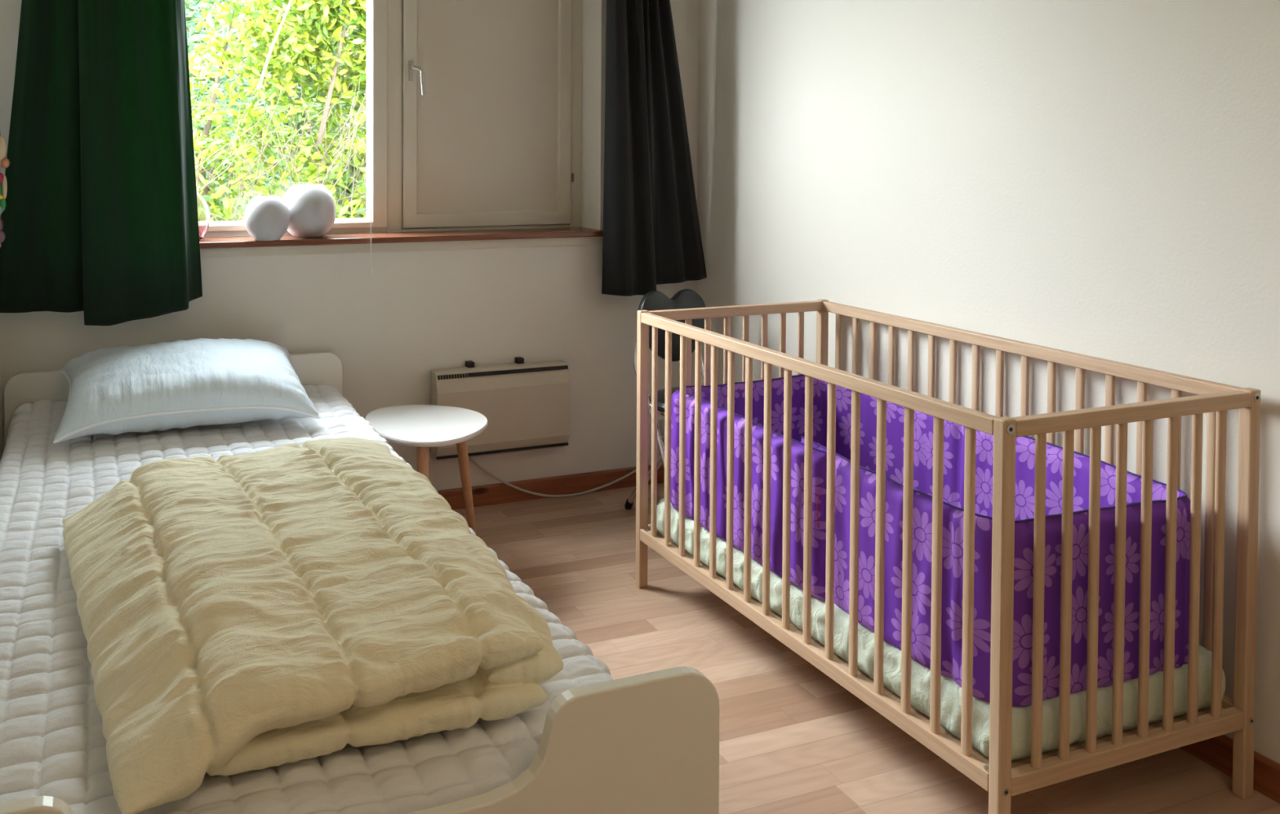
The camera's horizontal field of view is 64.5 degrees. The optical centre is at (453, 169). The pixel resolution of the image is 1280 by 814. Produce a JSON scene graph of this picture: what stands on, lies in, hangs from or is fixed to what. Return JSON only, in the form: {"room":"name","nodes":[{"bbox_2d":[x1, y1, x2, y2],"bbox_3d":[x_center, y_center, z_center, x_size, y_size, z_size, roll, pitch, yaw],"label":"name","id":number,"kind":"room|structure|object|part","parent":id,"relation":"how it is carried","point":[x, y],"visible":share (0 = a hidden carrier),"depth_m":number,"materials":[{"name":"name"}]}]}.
{"room":"bedroom","nodes":[
{"label":"bedroom","id":0,"kind":"room"},
{"bbox_2d":[0,0,698,490],"bbox_3d":[-0.268,-0.035,3.484,2.465,2.450,0.325,0,1,-20],"label":"wall","id":1,"kind":"structure","parent":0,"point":[417,313],"depth_m":3.45,"materials":[{"name":"white paint"}]},
{"bbox_2d":[0,0,202,325],"bbox_3d":[-1.056,-0.309,2.951,0.599,1.545,0.107,0,1,-20],"label":"curtain","id":2,"kind":"object","parent":1,"relation":"hanging from","point":[100,218],"visible":0.98,"depth_m":2.94,"materials":[{"name":"green fabric"}]},
{"bbox_2d":[195,186,210,239],"bbox_3d":[-0.847,0.140,3.227,0.106,0.175,0.104,0,1,-20],"label":"glass vase","id":3,"kind":"object","parent":1,"relation":"on","point":[203,209],"visible":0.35,"depth_m":3.20,"materials":[{"name":"glass"}]},
{"bbox_2d":[244,195,289,240],"bbox_3d":[-0.609,0.157,3.227,0.147,0.143,0.147,0,1,-20],"label":"decorative ball","id":4,"kind":"object","parent":1,"relation":"on","point":[266,218],"visible":1,"depth_m":3.17,"materials":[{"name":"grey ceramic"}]},
{"bbox_2d":[204,0,402,237],"bbox_3d":[-0.725,-0.361,3.377,1.127,1.216,0.085,0,1,-20],"label":"window","id":5,"kind":"structure","parent":1,"relation":"attached to","point":[386,15],"depth_m":3.51,"materials":[{"name":"beige paint"}]},
{"bbox_2d":[282,183,336,237],"bbox_3d":[-0.493,0.137,3.354,0.189,0.177,0.189,0,1,-20],"label":"vase","id":6,"kind":"object","parent":1,"relation":"on","point":[312,207],"visible":0.94,"depth_m":3.28,"materials":[{"name":"grey ceramic"}]},
{"bbox_2d":[369,0,372,273],"bbox_3d":[-0.275,-0.369,3.293,0.008,1.434,0.008,0,1,-20],"label":"pull cord","id":7,"kind":"object","parent":1,"relation":"hanging from","point":[371,269],"visible":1,"depth_m":3.30,"materials":[{"name":"white fabric"}]},
{"bbox_2d":[401,0,582,231],"bbox_3d":[0.135,-0.365,3.657,0.755,1.216,0.138,0,1,-20],"label":"window","id":8,"kind":"structure","parent":1,"relation":"attached to","point":[491,90],"depth_m":3.66,"materials":[{"name":"beige paint"}]},
{"bbox_3d":[-0.153,-0.354,3.534,0.016,0.071,0.006,0,1,-20],"label":"handle","id":9,"kind":"part","parent":8,"relation":"part of","materials":[{"name":"silver metal"}]},
{"bbox_2d":[429,356,664,497],"bbox_3d":[0.372,0.930,3.565,0.941,0.518,0.085,0,1,-20],"label":"heater","id":10,"kind":"object","parent":1,"relation":"attached to","point":[526,406],"visible":0.89,"depth_m":3.46,"materials":[{"name":"beige metal"}]},
{"bbox_2d":[436,464,664,510],"bbox_3d":[-0.229,1.157,3.392,2.465,0.070,0.013,0,1,-20],"label":"baseboard","id":11,"kind":"structure","parent":1,"relation":"attached to","point":[495,493],"depth_m":3.59,"materials":[{"name":"brown wood"}]},
{"bbox_2d":[601,0,706,296],"bbox_3d":[0.753,-0.318,3.597,0.441,1.545,0.078,0,1,-20],"label":"curtain","id":12,"kind":"object","parent":1,"relation":"hanging from","point":[651,236],"visible":0.98,"depth_m":3.57,"materials":[{"name":"black fabric"}]},
{"bbox_2d":[658,418,664,439],"bbox_3d":[0.812,0.981,3.754,0.070,0.070,0.028,0,1,-20],"label":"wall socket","id":13,"kind":"object","parent":1,"relation":"attached to","point":[661,422],"visible":0.28,"depth_m":3.73,"materials":[{"name":"white plastic"}]},
{"bbox_2d":[453,482,1279,813],"bbox_3d":[0.475,1.284,1.431,2.665,0.100,4.785,0,1,-20],"label":"floor","id":14,"kind":"structure","parent":0,"point":[793,740],"depth_m":2.26,"materials":[{"name":"brown wood"}]},
{"bbox_2d":[0,351,719,813],"bbox_3d":[-0.499,0.923,2.132,1.028,0.589,2.145,0,1,-20],"label":"bed","id":15,"kind":"object","parent":14,"relation":"on","point":[647,743],"visible":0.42,"depth_m":1.25,"materials":[{"name":"white paint"}]},
{"bbox_3d":[-0.857,0.901,3.131,1.028,0.589,0.021,0,1,-20],"label":"headboard","id":16,"kind":"part","parent":15,"relation":"part of","materials":[{"name":"white paint"}]},
{"bbox_3d":[-0.140,0.945,1.133,1.028,0.589,0.021,0,1,-20],"label":"footboard","id":17,"kind":"part","parent":15,"relation":"part of","materials":[{"name":"white paint"}]},
{"bbox_3d":[-0.510,0.839,2.133,0.938,0.153,2.061,0,1,-20],"label":"mattress","id":18,"kind":"object","parent":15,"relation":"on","visible":0},
{"bbox_2d":[0,384,613,813],"bbox_3d":[-0.499,0.755,2.135,0.994,0.104,2.068,0,1,-20],"label":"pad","id":19,"kind":"object","parent":18,"relation":"on","point":[53,742],"visible":0.36,"depth_m":1.46,"materials":[{"name":"white fabric"}]},
{"bbox_2d":[53,337,320,443],"bbox_3d":[-0.778,0.613,2.873,0.697,0.202,0.470,0,1,-20],"label":"pillow","id":20,"kind":"object","parent":19,"relation":"on","point":[201,381],"visible":1,"depth_m":2.72,"materials":[{"name":"white fabric"}]},
{"bbox_2d":[62,437,564,813],"bbox_3d":[-0.308,0.667,1.686,0.696,0.162,1.044,0,1,-20],"label":"duvet","id":21,"kind":"object","parent":19,"relation":"on","point":[290,602],"visible":1,"depth_m":1.38,"materials":[{"name":"beige fabric"}]},
{"bbox_2d":[364,404,488,533],"bbox_3d":[-0.061,0.985,3.025,0.402,0.438,0.462,0,1,-20],"label":"side table","id":22,"kind":"object","parent":14,"relation":"on","point":[422,427],"visible":0.73,"depth_m":3.01,"materials":[{"name":"white paint"}]},
{"bbox_3d":[-0.094,0.994,2.831,0.035,0.424,0.125,0,1,5],"label":"leg","id":23,"kind":"part","parent":22,"relation":"part of","materials":[{"name":"brown wood"}]},
{"bbox_3d":[0.036,0.987,3.165,0.035,0.428,0.189,0,1,16],"label":"leg","id":24,"kind":"part","parent":22,"relation":"part of","materials":[{"name":"brown wood"}]},
{"bbox_2d":[624,288,706,509],"bbox_3d":[0.770,0.806,3.301,0.310,0.787,0.455,0,1,-20],"label":"chair","id":25,"kind":"object","parent":14,"relation":"on","point":[684,298],"visible":0.23,"depth_m":3.36,"materials":[{"name":"black plastic"}]},
{"bbox_3d":[0.682,0.980,3.300,0.021,0.408,0.389,0,1,-21],"label":"leg","id":26,"kind":"part","parent":25,"relation":"part of","materials":[{"name":"brown wood"}]},
{"bbox_3d":[0.673,0.883,3.216,0.035,0.615,0.335,0,1,-20],"label":"leg","id":27,"kind":"part","parent":25,"relation":"part of","materials":[{"name":"silver metal"}]},
{"bbox_3d":[0.794,0.752,3.231,0.304,0.037,0.304,0,1,-20],"label":"seat","id":28,"kind":"part","parent":25,"relation":"part of","materials":[{"name":"black plastic"}]},
{"bbox_3d":[0.747,0.532,3.384,0.268,0.243,0.053,0,1,-20],"label":"backrest","id":29,"kind":"part","parent":25,"relation":"part of","materials":[{"name":"black plastic"}]},
{"bbox_3d":[0.894,0.882,3.296,0.029,0.614,0.335,0,1,-17],"label":"leg","id":30,"kind":"part","parent":25,"relation":"part of","materials":[{"name":"silver metal"}]},
{"bbox_2d":[635,298,1260,813],"bbox_3d":[1.045,0.815,2.392,0.661,0.800,1.232,0,1,-20],"label":"cot","id":31,"kind":"object","parent":14,"relation":"on","point":[1002,777],"visible":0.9,"depth_m":1.92,"materials":[{"name":"brown wood"}]},
{"bbox_3d":[0.543,0.804,2.854,0.029,0.800,0.023,0,1,-20],"label":"corner post","id":32,"kind":"part","parent":31,"relation":"part of","materials":[{"name":"brown wood"}]},
{"bbox_3d":[0.841,1.046,2.966,0.604,0.032,0.023,0,1,-20],"label":"rail","id":33,"kind":"part","parent":31,"relation":"part of","materials":[{"name":"brown wood"}]},
{"bbox_3d":[0.842,0.421,2.953,0.604,0.028,0.023,0,1,-20],"label":"rail","id":34,"kind":"part","parent":31,"relation":"part of","materials":[{"name":"brown wood"}]},
{"bbox_3d":[0.745,1.059,2.290,0.024,0.032,1.184,0,1,-20],"label":"rail","id":35,"kind":"part","parent":31,"relation":"part of","materials":[{"name":"brown wood"}]},
{"bbox_3d":[0.746,0.434,2.277,0.024,0.028,1.184,0,1,-20],"label":"rail","id":36,"kind":"part","parent":31,"relation":"part of","materials":[{"name":"brown wood"}]},
{"bbox_3d":[1.139,0.801,3.067,0.029,0.800,0.023,0,1,-20],"label":"corner post","id":37,"kind":"part","parent":31,"relation":"part of","materials":[{"name":"brown wood"}]},
{"bbox_3d":[1.044,1.062,2.398,0.609,0.010,1.178,0,1,-20],"label":"mattress","id":38,"kind":"part","parent":31,"relation":"part of","materials":[{"name":"beige fabric"}]},
{"bbox_2d":[656,497,1226,759],"bbox_3d":[1.052,0.999,2.402,0.615,0.114,1.174,0,1,-20],"label":"mattress","id":39,"kind":"object","parent":31,"relation":"on","point":[950,691],"visible":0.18,"depth_m":1.91,"materials":[{"name":"white fabric"}]},
{"bbox_2d":[671,373,1191,706],"bbox_3d":[1.037,0.786,2.368,0.584,0.346,1.140,0,1,-20],"label":"bumper cover","id":40,"kind":"object","parent":39,"relation":"on","point":[953,433],"visible":0.56,"depth_m":2.04,"materials":[{"name":"purple fabric"}]},
{"bbox_3d":[0.951,0.829,1.718,0.029,0.800,0.023,0,1,-20],"label":"corner post","id":41,"kind":"part","parent":31,"relation":"part of","materials":[{"name":"brown wood"}]},
{"bbox_3d":[1.345,0.431,2.492,0.024,0.028,1.184,0,1,-20],"label":"rail","id":42,"kind":"part","parent":31,"relation":"part of","materials":[{"name":"brown wood"}]},
{"bbox_3d":[1.248,1.070,1.830,0.604,0.032,0.023,0,1,-20],"label":"rail","id":43,"kind":"part","parent":31,"relation":"part of","materials":[{"name":"brown wood"}]},
{"bbox_3d":[1.249,0.445,1.817,0.604,0.028,0.023,0,1,-20],"label":"rail","id":44,"kind":"part","parent":31,"relation":"part of","materials":[{"name":"brown wood"}]},
{"bbox_3d":[1.344,1.056,2.505,0.024,0.032,1.184,0,1,-20],"label":"rail","id":45,"kind":"part","parent":31,"relation":"part of","materials":[{"name":"brown wood"}]},
{"bbox_3d":[1.546,0.826,1.932,0.029,0.800,0.023,0,1,-20],"label":"corner post","id":46,"kind":"part","parent":31,"relation":"part of","materials":[{"name":"brown wood"}]},
{"bbox_2d":[696,0,1279,764],"bbox_3d":[1.668,0.002,1.884,0.100,2.450,4.685,0,1,-20],"label":"wall","id":47,"kind":"structure","parent":0,"point":[1100,179],"depth_m":2.45,"materials":[{"name":"white paint"}]},
{"bbox_2d":[1179,734,1279,803],"bbox_3d":[1.666,1.195,1.743,0.013,0.070,4.372,0,1,-20],"label":"baseboard","id":48,"kind":"structure","parent":47,"relation":"attached to","point":[1216,752],"depth_m":2.00,"materials":[{"name":"brown wood"}]},
{"bbox_3d":[-0.746,0.015,1.019,0.100,2.450,4.685,0,1,-20],"label":"wall","id":49,"kind":"structure","parent":0,"visible":0},
{"bbox_2d":[0,131,9,247],"bbox_3d":[-1.281,0.029,2.736,0.098,0.386,0.037,0,1,-20],"label":"wall ornament","id":50,"kind":"object","parent":49,"relation":"attached to","point":[4,162],"visible":1,"depth_m":2.74,"materials":[{"name":"multicoloured"}]},
{"label":"outside","id":51,"kind":"structure","parent":0,"visible":0},
{"bbox_3d":[-1.811,1.364,9.384,18.000,0.100,11.705,0,1,-20],"label":"ground","id":52,"kind":"structure","parent":51,"visible":0},
{"bbox_2d":[184,0,311,221],"bbox_3d":[-2.103,-0.992,6.511,3.202,4.730,2.009,0,1,-22],"label":"conifer tree","id":53,"kind":"object","parent":52,"relation":"on","point":[193,4],"visible":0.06,"depth_m":6.53,"materials":[{"name":"green plant"}]},
{"bbox_2d":[184,0,366,221],"bbox_3d":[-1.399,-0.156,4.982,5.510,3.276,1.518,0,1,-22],"label":"shrub","id":54,"kind":"object","parent":52,"relation":"on","point":[306,42],"visible":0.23,"depth_m":5.29,"materials":[{"name":"green plant"}]}
]}

